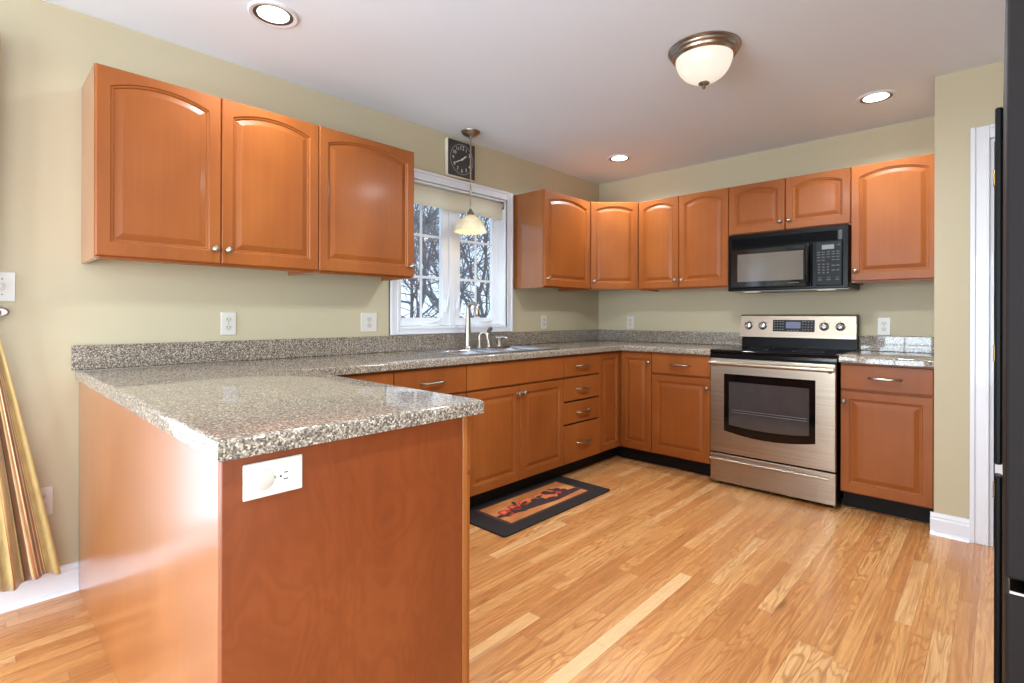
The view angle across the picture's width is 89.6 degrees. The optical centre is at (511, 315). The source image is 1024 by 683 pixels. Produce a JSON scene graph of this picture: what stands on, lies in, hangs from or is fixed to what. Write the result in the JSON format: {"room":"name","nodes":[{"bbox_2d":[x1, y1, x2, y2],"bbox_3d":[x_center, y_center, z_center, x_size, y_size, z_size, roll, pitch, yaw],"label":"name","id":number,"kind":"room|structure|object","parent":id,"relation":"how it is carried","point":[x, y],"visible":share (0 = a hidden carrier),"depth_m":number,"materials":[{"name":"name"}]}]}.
{"room":"kitchen","nodes":[
{"label":"kitchen","id":0,"kind":"room"},
{"bbox_2d":[0,0,598,565],"bbox_3d":[-1.686,-0.066,2.402,0.140,2.411,7.480,0,0,43],"label":"wall","id":1,"kind":"structure","parent":0,"point":[49,51],"depth_m":2.21,"materials":[{"name":"paint"}]},
{"bbox_2d":[0,307,8,316],"bbox_3d":[-1.981,-0.015,1.958,0.040,0.048,0.104,0,0,43],"label":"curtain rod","id":2,"kind":"object","parent":1,"relation":"attached to","point":[4,311],"visible":0.93,"depth_m":1.98,"materials":[{"name":"silver metal"}]},
{"bbox_2d":[0,272,15,301],"bbox_3d":[-1.967,-0.113,1.989,0.018,0.115,0.076,0,0,43],"label":"light switch","id":3,"kind":"object","parent":1,"relation":"attached to","point":[7,279],"visible":1,"depth_m":2.00,"materials":[{"name":"white plastic"}]},
{"bbox_2d":[0,561,78,613],"bbox_3d":[-1.922,1.083,2.030,0.030,0.112,0.334,0,0,43],"label":"baseboard","id":4,"kind":"structure","parent":1,"relation":"attached to","point":[48,586],"depth_m":2.07,"materials":[{"name":"white paint"}]},
{"bbox_2d":[40,486,52,514],"bbox_3d":[-1.893,0.749,2.076,0.008,0.115,0.070,0,0,43],"label":"wall outlet","id":5,"kind":"object","parent":1,"relation":"attached to","point":[47,492],"visible":0.27,"depth_m":2.09,"materials":[{"name":"white plastic"}]},
{"bbox_2d":[81,63,318,275],"bbox_3d":[-1.376,-0.590,2.365,0.356,0.740,0.882,0,0,43],"label":"upper cabinet","id":6,"kind":"object","parent":1,"relation":"attached to","point":[172,174],"visible":1,"depth_m":2.18,"materials":[{"name":"brown wood"}]},
{"bbox_2d":[221,312,235,334],"bbox_3d":[-1.417,0.038,2.579,0.008,0.115,0.070,0,0,43],"label":"wall outlet","id":7,"kind":"object","parent":1,"relation":"attached to","point":[228,319],"visible":1,"depth_m":2.58,"materials":[{"name":"white plastic"}]},
{"bbox_2d":[225,325,231,329],"bbox_3d":[-1.415,0.058,2.577,0.002,0.027,0.034,0,0,43],"label":"receptacle","id":8,"kind":"object","parent":7,"relation":"attached to","point":[227,327],"depth_m":2.57,"materials":[{"name":"white plastic"}]},
{"bbox_2d":[225,317,231,321],"bbox_3d":[-1.415,0.019,2.577,0.002,0.027,0.034,0,0,43],"label":"receptacle","id":9,"kind":"object","parent":7,"relation":"attached to","point":[227,319],"depth_m":2.57,"materials":[{"name":"white plastic"}]},
{"bbox_2d":[71,329,598,369],"bbox_3d":[-0.492,0.177,3.551,0.018,0.102,3.887,0,0,43],"label":"backsplash","id":10,"kind":"structure","parent":1,"relation":"attached to","point":[83,357],"depth_m":2.74,"materials":[{"name":"stone"}]},
{"bbox_2d":[292,126,414,280],"bbox_3d":[-0.874,-0.588,2.897,0.356,0.740,0.580,0,0,43],"label":"upper cabinet","id":11,"kind":"object","parent":1,"relation":"attached to","point":[366,226],"visible":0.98,"depth_m":2.77,"materials":[{"name":"brown wood"}]},
{"bbox_2d":[361,313,376,331],"bbox_3d":[-0.875,0.040,3.154,0.008,0.115,0.108,0,0,43],"label":"wall outlet","id":12,"kind":"object","parent":1,"relation":"attached to","point":[368,320],"visible":1,"depth_m":3.15,"materials":[{"name":"white plastic"}]},
{"bbox_2d":[389,168,512,334],"bbox_3d":[-0.435,-0.423,3.712,0.161,1.090,1.124,0,0,43],"label":"window","id":13,"kind":"structure","parent":1,"relation":"in","point":[449,320],"depth_m":3.71,"materials":[{"name":"white paint"}]},
{"bbox_2d":[414,184,503,219],"bbox_3d":[-0.410,-0.816,3.695,0.051,0.141,0.970,0,0,43],"label":"roller shade","id":14,"kind":"object","parent":13,"relation":"attached to","point":[423,195],"visible":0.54,"depth_m":3.67,"materials":[{"name":"beige fabric"}]},
{"bbox_2d":[445,137,474,181],"bbox_3d":[-0.367,-1.106,3.662,0.047,0.262,0.262,0,0,43],"label":"wall clock","id":15,"kind":"object","parent":1,"relation":"attached to","point":[457,153],"visible":0.93,"depth_m":3.63,"materials":[{"name":"black"}]},
{"bbox_2d":[541,315,546,328],"bbox_3d":[0.271,0.051,4.369,0.008,0.115,0.070,0,0,43],"label":"wall outlet","id":16,"kind":"object","parent":1,"relation":"attached to","point":[543,317],"visible":1,"depth_m":4.36,"materials":[{"name":"white plastic"}]},
{"bbox_2d":[513,189,589,290],"bbox_3d":[0.344,-0.585,4.189,0.356,0.740,0.592,0,0,43],"label":"upper cabinet","id":17,"kind":"object","parent":1,"relation":"attached to","point":[551,230],"visible":1,"depth_m":4.02,"materials":[{"name":"brown wood"}]},
{"bbox_3d":[-2.804,-1.098,1.012,0.137,0.044,2.360,0,0,43],"label":"curtain rod","id":18,"kind":"object","parent":1,"relation":"attached to","visible":0},
{"bbox_2d":[0,31,60,591],"bbox_3d":[-1.942,-0.012,1.905,0.108,2.107,0.420,0,0,43],"label":"curtain","id":19,"kind":"object","parent":18,"relation":"hanging from","point":[27,549],"visible":1,"depth_m":1.97,"materials":[{"name":"beige fabric"}]},
{"bbox_2d":[0,456,993,682],"bbox_3d":[-0.321,1.203,1.112,3.900,0.120,7.480,0,0,43],"label":"floor","id":20,"kind":"structure","parent":0,"point":[667,574],"depth_m":2.08,"materials":[{"name":"brown wood"}]},
{"bbox_2d":[78,382,469,682],"bbox_3d":[-0.963,0.704,1.788,1.757,0.876,0.627,0,0,43],"label":"base cabinet","id":21,"kind":"object","parent":20,"relation":"on","point":[359,572],"visible":0.73,"depth_m":1.20,"materials":[{"name":"brown wood"}]},
{"bbox_2d":[243,454,301,501],"bbox_3d":[-0.472,0.320,1.022,0.010,0.070,0.115,0,0,43],"label":"wall outlet","id":22,"kind":"object","parent":21,"relation":"attached to","point":[280,475],"visible":1,"depth_m":1.02,"materials":[{"name":"white plastic"}]},
{"bbox_2d":[277,467,290,483],"bbox_3d":[-0.457,0.320,1.035,0.002,0.034,0.027,0,0,43],"label":"receptacle","id":23,"kind":"object","parent":22,"relation":"attached to","point":[283,473],"depth_m":1.03,"materials":[{"name":"white plastic"}]},
{"bbox_2d":[334,370,392,384],"bbox_3d":[-0.965,0.704,2.589,0.651,0.876,0.476,0,0,43],"label":"base cabinet","id":24,"kind":"object","parent":20,"relation":"on","point":[385,377],"visible":0.02,"depth_m":2.49,"materials":[{"name":"brown wood"}]},
{"bbox_2d":[392,364,465,396],"bbox_3d":[-0.633,0.704,2.936,0.658,0.876,0.480,0,0,43],"label":"base cabinet","id":25,"kind":"object","parent":20,"relation":"on","point":[450,379],"visible":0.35,"depth_m":2.75,"materials":[{"name":"brown wood"}]},
{"bbox_2d":[464,355,563,506],"bbox_3d":[-0.162,0.705,3.440,0.651,0.876,0.898,0,0,43],"label":"base cabinet","id":26,"kind":"object","parent":20,"relation":"on","point":[517,442],"visible":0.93,"depth_m":3.21,"materials":[{"name":"brown wood"}]},
{"bbox_2d":[470,476,609,537],"bbox_3d":[0.149,1.138,3.163,0.430,0.012,1.000,0,0,43],"label":"kitchen mat","id":27,"kind":"object","parent":20,"relation":"on","point":[504,516],"visible":0.98,"depth_m":3.10,"materials":[{"name":"fabric"}]},
{"bbox_2d":[497,487,579,517],"bbox_3d":[0.153,1.133,3.175,0.177,0.002,0.717,0,0,45],"label":"print","id":28,"kind":"object","parent":27,"relation":"on","point":[519,507],"depth_m":3.15,"materials":[{"name":"fabric"}]},
{"bbox_2d":[553,352,599,476],"bbox_3d":[0.299,0.707,3.924,0.658,0.876,0.436,0,0,43],"label":"base cabinet","id":29,"kind":"object","parent":20,"relation":"on","point":[581,376],"visible":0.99,"depth_m":3.71,"materials":[{"name":"brown wood"}]},
{"bbox_2d":[589,350,656,464],"bbox_3d":[0.845,0.708,4.333,0.889,0.876,0.908,0,0,43],"label":"base cabinet","id":30,"kind":"object","parent":20,"relation":"on","point":[625,377],"visible":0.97,"depth_m":4.00,"materials":[{"name":"brown wood"}]},
{"bbox_2d":[71,329,741,462],"bbox_3d":[0.146,0.198,2.950,1.772,0.140,3.887,0,0,43],"label":"countertop","id":31,"kind":"structure","parent":30,"relation":"on","point":[237,399],"depth_m":1.85,"materials":[{"name":"stone"}]},
{"bbox_2d":[464,301,479,347],"bbox_3d":[-0.276,0.061,3.567,0.142,0.323,0.060,0,0,43],"label":"faucet","id":32,"kind":"object","parent":31,"relation":"on","point":[476,308],"visible":1,"depth_m":3.58,"materials":[{"name":"silver metal"}]},
{"bbox_2d":[477,331,488,346],"bbox_3d":[-0.206,0.166,3.674,0.084,0.113,0.034,0,0,3],"label":"tap","id":33,"kind":"object","parent":31,"relation":"on","point":[482,332],"visible":0.88,"depth_m":3.67,"materials":[{"name":"silver metal"}]},
{"bbox_2d":[412,345,558,355],"bbox_3d":[-0.158,0.316,3.448,0.520,0.188,0.864,0,0,43],"label":"sink","id":34,"kind":"object","parent":31,"relation":"in","point":[482,350],"visible":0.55,"depth_m":3.46,"materials":[{"name":"metal"}]},
{"bbox_2d":[486,327,491,346],"bbox_3d":[-0.167,0.151,3.739,0.046,0.142,0.039,0,0,43],"label":"sprayer","id":35,"kind":"object","parent":34,"relation":"on","point":[489,329],"visible":0.91,"depth_m":3.73,"materials":[{"name":"silver metal"}]},
{"bbox_2d":[496,336,506,345],"bbox_3d":[-0.077,0.185,3.816,0.085,0.075,0.040,0,0,16],"label":"soap dispenser","id":36,"kind":"object","parent":34,"relation":"on","point":[497,337],"visible":0.96,"depth_m":3.81,"materials":[{"name":"silver metal"}]},
{"bbox_2d":[652,352,711,475],"bbox_3d":[1.421,0.709,3.966,0.452,0.876,0.658,0,0,43],"label":"base cabinet","id":37,"kind":"object","parent":20,"relation":"on","point":[681,383],"visible":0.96,"depth_m":3.75,"materials":[{"name":"brown wood"}]},
{"bbox_2d":[708,315,858,506],"bbox_3d":[1.841,0.569,3.511,0.758,1.158,0.694,0,0,43],"label":"range","id":38,"kind":"object","parent":20,"relation":"on","point":[775,409],"visible":1,"depth_m":3.32,"materials":[{"name":"silver metal"}]},
{"bbox_2d":[710,346,855,358],"bbox_3d":[1.844,0.241,3.514,0.756,0.022,0.587,0,0,43],"label":"cooktop","id":39,"kind":"object","parent":38,"relation":"in","point":[765,352],"depth_m":3.42,"materials":[{"name":"black ceramic"}]},
{"bbox_2d":[840,362,933,522],"bbox_3d":[2.308,0.711,3.130,0.434,0.876,0.658,0,0,43],"label":"base cabinet","id":40,"kind":"object","parent":20,"relation":"on","point":[887,457],"visible":0.98,"depth_m":2.91,"materials":[{"name":"brown wood"}]},
{"bbox_2d":[839,335,933,366],"bbox_3d":[2.313,0.203,3.133,0.438,0.140,0.648,0,0,43],"label":"countertop","id":41,"kind":"structure","parent":40,"relation":"on","point":[887,350],"depth_m":3.25,"materials":[{"name":"stone"}]},
{"bbox_2d":[994,0,1023,682],"bbox_3d":[1.322,0.279,0.819,0.816,1.735,0.834,0,0,43],"label":"refrigerator","id":42,"kind":"object","parent":20,"relation":"on","point":[1009,118],"visible":1,"depth_m":0.79,"materials":[{"name":"black plastic"}]},
{"bbox_2d":[43,0,1004,184],"bbox_3d":[-0.315,-1.328,1.112,3.900,0.120,7.480,0,0,43],"label":"ceiling","id":43,"kind":"structure","parent":0,"point":[564,86],"depth_m":2.56,"materials":[{"name":"white paint"}]},
{"bbox_2d":[247,0,298,27],"bbox_3d":[-1.004,-1.265,2.169,0.196,0.010,0.196,0,0,43],"label":"recessed light","id":44,"kind":"object","parent":43,"relation":"in","point":[267,12],"visible":1,"depth_m":2.16,"materials":[{"name":"white paint"}]},
{"bbox_2d":[454,128,486,234],"bbox_3d":[-0.285,-0.923,3.554,0.228,0.690,0.228,0,0,43],"label":"pendant light","id":45,"kind":"object","parent":43,"relation":"hanging from","point":[469,224],"visible":1,"depth_m":3.51,"materials":[{"name":"beige glass"}]},
{"bbox_2d":[607,154,631,161],"bbox_3d":[0.861,-1.261,4.133,0.196,0.010,0.196,0,0,43],"label":"recessed light","id":46,"kind":"object","parent":43,"relation":"in","point":[619,157],"visible":1,"depth_m":4.12,"materials":[{"name":"white paint"}]},
{"bbox_2d":[668,31,741,89],"bbox_3d":[0.911,-1.170,2.450,0.326,0.190,0.326,0,0,43],"label":"flush light","id":47,"kind":"object","parent":43,"relation":"attached to","point":[701,59],"visible":1,"depth_m":2.36,"materials":[{"name":"white glass"}]},
{"bbox_2d":[856,90,896,104],"bbox_3d":[2.100,-1.258,2.975,0.196,0.010,0.196,0,0,43],"label":"recessed light","id":48,"kind":"object","parent":43,"relation":"in","point":[879,96],"visible":1,"depth_m":2.96,"materials":[{"name":"white paint"}]},
{"bbox_2d":[599,116,994,473],"bbox_3d":[2.200,-0.057,3.782,3.620,2.411,0.140,0,0,43],"label":"wall","id":49,"kind":"structure","parent":0,"point":[909,305],"depth_m":3.88,"materials":[{"name":"paint"}]},
{"bbox_2d":[585,202,639,290],"bbox_3d":[0.846,-0.589,4.536,0.610,0.730,0.619,0,0,43],"label":"upper cabinet","id":50,"kind":"object","parent":49,"relation":"attached to","point":[614,226],"visible":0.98,"depth_m":4.31,"materials":[{"name":"brown wood"}]},
{"bbox_2d":[627,316,633,328],"bbox_3d":[1.085,0.060,4.731,0.070,0.115,0.008,0,0,43],"label":"wall outlet","id":51,"kind":"object","parent":49,"relation":"attached to","point":[630,319],"visible":1,"depth_m":4.73,"materials":[{"name":"white plastic"}]},
{"bbox_2d":[599,329,741,345],"bbox_3d":[1.326,0.181,4.495,1.332,0.102,0.018,0,0,43],"label":"backsplash","id":52,"kind":"structure","parent":49,"relation":"attached to","point":[688,337],"depth_m":4.42,"materials":[{"name":"stone"}]},
{"bbox_2d":[639,188,728,291],"bbox_3d":[1.429,-0.583,4.169,0.742,0.740,0.356,0,0,43],"label":"upper cabinet","id":53,"kind":"object","parent":49,"relation":"attached to","point":[683,239],"visible":0.98,"depth_m":4.04,"materials":[{"name":"brown wood"}]},
{"bbox_2d":[729,167,850,235],"bbox_3d":[1.978,-0.767,3.652,0.766,0.368,0.356,0,0,43],"label":"upper cabinet","id":54,"kind":"object","parent":49,"relation":"attached to","point":[821,199],"visible":0.97,"depth_m":3.52,"materials":[{"name":"brown wood"}]},
{"bbox_2d":[728,224,859,293],"bbox_3d":[1.955,-0.376,3.618,0.748,0.412,0.432,0,0,43],"label":"microwave","id":55,"kind":"object","parent":54,"relation":"attached to","point":[816,259],"visible":1,"depth_m":3.47,"materials":[{"name":"black plastic"}]},
{"bbox_2d":[878,318,890,334],"bbox_3d":[2.470,0.070,3.425,0.070,0.115,0.008,0,0,43],"label":"wall outlet","id":56,"kind":"object","parent":49,"relation":"attached to","point":[884,324],"visible":1,"depth_m":3.42,"materials":[{"name":"white plastic"}]},
{"bbox_2d":[851,153,934,284],"bbox_3d":[2.415,-0.581,3.240,0.436,0.740,0.356,0,0,43],"label":"upper cabinet","id":57,"kind":"object","parent":49,"relation":"attached to","point":[892,202],"visible":0.91,"depth_m":3.13,"materials":[{"name":"brown wood"}]},
{"bbox_2d":[860,335,933,352],"bbox_3d":[2.529,0.184,3.362,0.438,0.102,0.019,0,0,43],"label":"backsplash","id":58,"kind":"structure","parent":49,"relation":"attached to","point":[867,343],"depth_m":3.36,"materials":[{"name":"stone"}]},
{"bbox_2d":[934,60,1003,518],"bbox_3d":[2.851,-0.055,2.609,1.062,2.411,0.673,0,0,43],"label":"wall","id":59,"kind":"structure","parent":0,"point":[965,100],"depth_m":2.68,"materials":[{"name":"paint"}]},
{"bbox_2d":[930,511,969,542],"bbox_3d":[2.267,1.093,2.673,0.156,0.112,0.030,0,0,43],"label":"baseboard","id":60,"kind":"structure","parent":59,"relation":"attached to","point":[942,525],"depth_m":2.67,"materials":[{"name":"white paint"}]},
{"bbox_2d":[970,124,1002,545],"bbox_3d":[2.671,0.099,2.349,0.872,2.102,0.179,0,0,43],"label":"door frame","id":61,"kind":"structure","parent":59,"relation":"in","point":[982,172],"depth_m":2.59,"materials":[{"name":"white paint"}]},
{"label":"outside","id":62,"kind":"structure","parent":0,"visible":0},
{"bbox_3d":[-8.356,1.985,28.756,45.000,1.241,50.000,0,0,43],"label":"ground","id":63,"kind":"structure","parent":62,"visible":0},
{"bbox_2d":[402,206,483,308],"bbox_3d":[-4.791,-3.619,27.581,9.240,12.325,7.049,0,0,25],"label":"bare tree","id":64,"kind":"object","parent":63,"relation":"on","point":[427,249],"visible":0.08,"depth_m":27.93,"materials":[{"name":"grey plant"}]},
{"bbox_2d":[401,203,488,317],"bbox_3d":[-3.672,-2.229,22.118,5.372,9.541,7.701,0,0,20],"label":"bare tree","id":65,"kind":"object","parent":63,"relation":"on","point":[427,207],"visible":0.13,"depth_m":21.32,"materials":[{"name":"grey plant"}]},
{"bbox_2d":[401,204,489,317],"bbox_3d":[-1.833,-0.433,9.985,5.463,5.947,4.622,0,0,18],"label":"bare tree","id":66,"kind":"object","parent":63,"relation":"on","point":[426,222],"visible":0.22,"depth_m":9.68,"materials":[{"name":"brown plant"}]},
{"bbox_2d":[401,205,489,317],"bbox_3d":[-5.164,-3.545,27.325,12.197,12.159,7.720,0,0,-44],"label":"bare tree","id":67,"kind":"object","parent":63,"relation":"on","point":[411,297],"visible":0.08,"depth_m":28.75,"materials":[{"name":"grey plant"}]},
{"bbox_2d":[408,206,489,317],"bbox_3d":[-1.457,-3.011,27.076,8.499,11.120,9.383,0,0,19],"label":"bare tree","id":68,"kind":"object","parent":63,"relation":"on","point":[480,306],"visible":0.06,"depth_m":26.04,"materials":[{"name":"grey plant"}]},
{"bbox_2d":[409,208,489,317],"bbox_3d":[-1.338,-1.256,15.815,7.371,7.602,5.299,0,0,-43],"label":"bare tree","id":69,"kind":"object","parent":63,"relation":"on","point":[486,237],"visible":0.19,"depth_m":15.79,"materials":[{"name":"brown plant"}]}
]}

